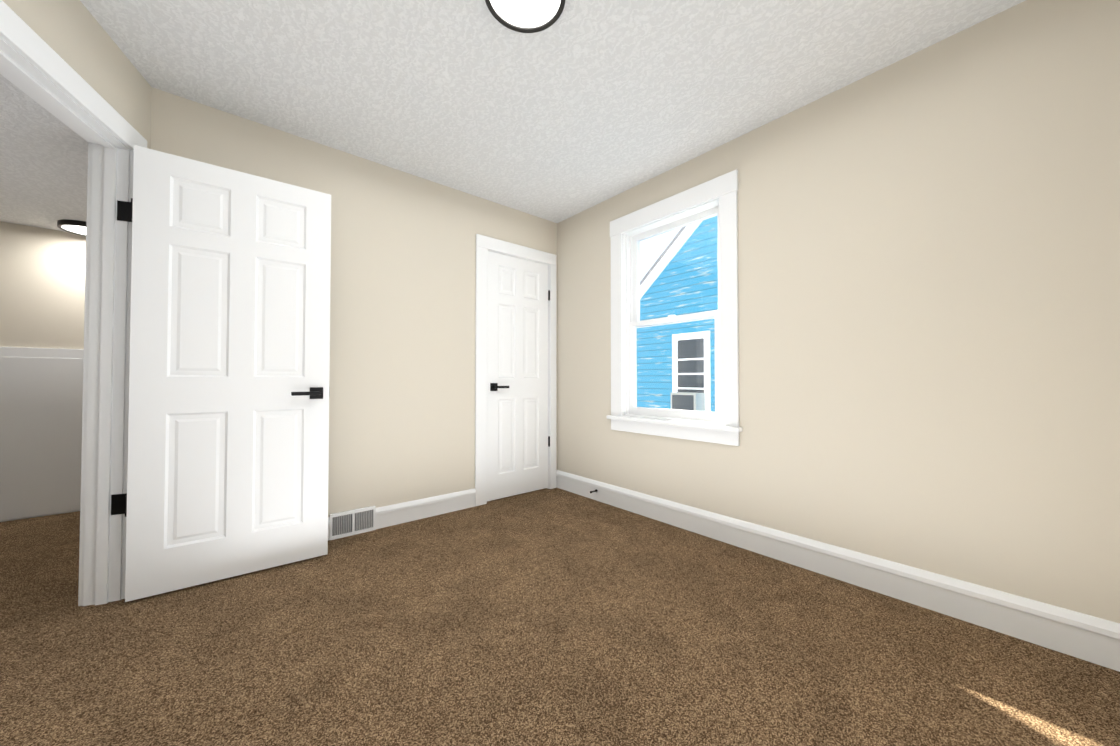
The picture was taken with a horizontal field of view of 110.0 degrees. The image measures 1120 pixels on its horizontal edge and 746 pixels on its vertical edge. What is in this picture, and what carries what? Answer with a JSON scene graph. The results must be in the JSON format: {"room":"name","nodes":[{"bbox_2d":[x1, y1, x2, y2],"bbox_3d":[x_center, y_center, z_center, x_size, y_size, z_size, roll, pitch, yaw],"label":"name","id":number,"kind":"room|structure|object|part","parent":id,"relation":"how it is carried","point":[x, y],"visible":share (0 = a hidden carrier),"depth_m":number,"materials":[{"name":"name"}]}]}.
{"room":"empty bedroom","nodes":[
{"label":"empty bedroom","id":0,"kind":"room"},
{"bbox_2d":[0,221,85,348],"bbox_3d":[-3.873,-0.187,2.859,3.080,2.450,0.120,1,-1,-40],"label":"wall","id":1,"kind":"structure","parent":0,"point":[42,287],"depth_m":2.85,"materials":[{"name":"beige paint"}]},
{"bbox_2d":[0,347,83,521],"bbox_3d":[-3.795,0.428,2.817,0.700,1.220,0.024,1,-1,-40],"label":"wall","id":2,"kind":"structure","parent":1,"relation":"attached to","point":[41,395],"depth_m":2.83,"materials":[{"name":"white paint"}]},
{"bbox_2d":[0,74,87,231],"bbox_3d":[-2.277,-1.274,0.767,2.828,0.350,5.299,1,-1,-40],"label":"ceiling","id":3,"kind":"structure","parent":0,"point":[43,165],"depth_m":2.03,"materials":[{"name":"white paint"}]},
{"bbox_2d":[57,219,85,235],"bbox_3d":[-3.432,-1.044,2.868,0.304,0.034,0.304,1,-1,-40],"label":"ceiling light","id":4,"kind":"object","parent":3,"relation":"in","point":[77,227],"visible":0.58,"depth_m":2.77,"materials":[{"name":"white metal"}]},
{"bbox_2d":[2,0,151,148],"bbox_3d":[-1.769,-0.217,1.143,0.120,2.450,5.570,0,-1,-23],"label":"wall","id":5,"kind":"structure","parent":0,"point":[74,35],"depth_m":1.57,"materials":[{"name":"beige paint"}]},
{"bbox_2d":[0,0,146,605],"bbox_3d":[-1.875,-0.060,1.392,0.156,2.145,0.995,0,-1,-23],"label":"door frame","id":6,"kind":"structure","parent":5,"relation":"attached to","point":[102,564],"depth_m":1.74,"materials":[{"name":"white wood"}]},
{"bbox_2d":[111,145,330,601],"bbox_3d":[-1.635,-0.004,1.969,0.832,2.030,0.162,1,-1,-40],"label":"entry door","id":7,"kind":"structure","parent":5,"relation":"in","point":[228,433],"depth_m":1.94,"materials":[{"name":"white wood"}]},
{"bbox_2d":[151,87,556,516],"bbox_3d":[-1.011,-0.186,2.885,2.797,2.450,0.120,1,-1,-40],"label":"wall","id":8,"kind":"structure","parent":0,"point":[402,346],"depth_m":2.67,"materials":[{"name":"beige paint"}]},
{"bbox_2d":[328,517,329,539],"bbox_3d":[-1.730,0.957,2.153,0.816,0.137,0.036,1,-1,-40],"label":"baseboard","id":9,"kind":"structure","parent":8,"relation":"attached to","point":[328,517],"depth_m":2.42,"materials":[{"name":"white wood"}]},
{"bbox_2d":[329,505,375,539],"bbox_3d":[-1.323,0.955,2.507,0.264,0.155,0.022,1,-1,-40],"label":"air vent","id":10,"kind":"object","parent":8,"relation":"in","point":[351,522],"visible":1,"depth_m":2.50,"materials":[{"name":"white metal"}]},
{"bbox_2d":[376,488,475,528],"bbox_3d":[-0.943,0.969,2.829,0.733,0.137,0.023,1,-1,-40],"label":"baseboard","id":11,"kind":"structure","parent":8,"relation":"attached to","point":[390,515],"depth_m":2.80,"materials":[{"name":"white wood"}]},
{"bbox_2d":[475,234,555,505],"bbox_3d":[-0.385,0.018,3.412,0.680,2.060,0.120,1,-1,-40],"label":"door frame","id":12,"kind":"structure","parent":8,"relation":"attached to","point":[548,346],"depth_m":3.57,"materials":[{"name":"white wood"}]},
{"bbox_2d":[487,251,549,500],"bbox_3d":[-0.337,0.023,3.365,0.643,2.025,0.089,1,-1,-40],"label":"closet door","id":13,"kind":"structure","parent":8,"relation":"in","point":[518,437],"depth_m":3.35,"materials":[{"name":"white wood"}]},
{"bbox_2d":[80,0,1025,222],"bbox_3d":[-1.427,-1.496,1.494,5.260,0.120,5.400,1,-1,-40],"label":"ceiling","id":14,"kind":"structure","parent":0,"point":[577,107],"depth_m":1.86,"materials":[{"name":"white paint"}]},
{"bbox_2d":[485,0,564,32],"bbox_3d":[-0.131,-1.419,1.463,0.304,0.034,0.304,1,-1,-40],"label":"recessed light","id":15,"kind":"object","parent":14,"relation":"in","point":[528,16],"visible":0.98,"depth_m":1.53,"materials":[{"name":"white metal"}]},
{"bbox_2d":[0,487,1119,745],"bbox_3d":[-1.427,1.074,1.448,5.260,0.120,5.400,1,-1,-40],"label":"floor","id":16,"kind":"structure","parent":0,"point":[552,617],"depth_m":1.42,"materials":[{"name":"carpet"}]},
{"bbox_2d":[557,0,1119,622],"bbox_3d":[0.794,-0.188,2.795,0.160,2.450,4.350,1,-1,-40],"label":"wall","id":17,"kind":"structure","parent":0,"point":[929,308],"depth_m":1.71,"materials":[{"name":"beige paint"}]},
{"bbox_2d":[606,415,742,445],"bbox_3d":[0.741,0.385,2.720,0.092,0.113,1.054,1,-1,-40],"label":"window sill","id":18,"kind":"structure","parent":17,"relation":"attached to","point":[720,434],"depth_m":2.62,"materials":[{"name":"white wood"}]},
{"bbox_2d":[610,169,738,426],"bbox_3d":[0.807,-0.438,2.791,0.211,1.550,1.026,1,-1,-40],"label":"window","id":19,"kind":"structure","parent":17,"relation":"in","point":[723,188],"depth_m":2.71,"materials":[{"name":"white wood"}]},
{"bbox_3d":[0.809,-0.383,2.791,0.084,1.400,0.776,1,-1,-40],"label":"window sashes","id":20,"kind":"part","parent":19,"relation":"part of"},
{"bbox_2d":[556,470,1119,671],"bbox_3d":[0.994,0.951,2.397,0.023,0.158,3.186,1,-1,-40],"label":"baseboard","id":21,"kind":"structure","parent":17,"relation":"attached to","point":[1089,638],"depth_m":1.76,"materials":[{"name":"white wood"}]},
{"label":"outside","id":22,"kind":"structure","parent":0,"visible":0},
{"bbox_2d":[637,216,717,411],"bbox_3d":[2.623,0.155,5.159,0.585,8.249,7.903,1,-1,-40],"label":"neighbouring house","id":23,"kind":"structure","parent":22,"point":[697,236],"depth_m":6.02,"materials":[{"name":"blue wood"}]}
]}

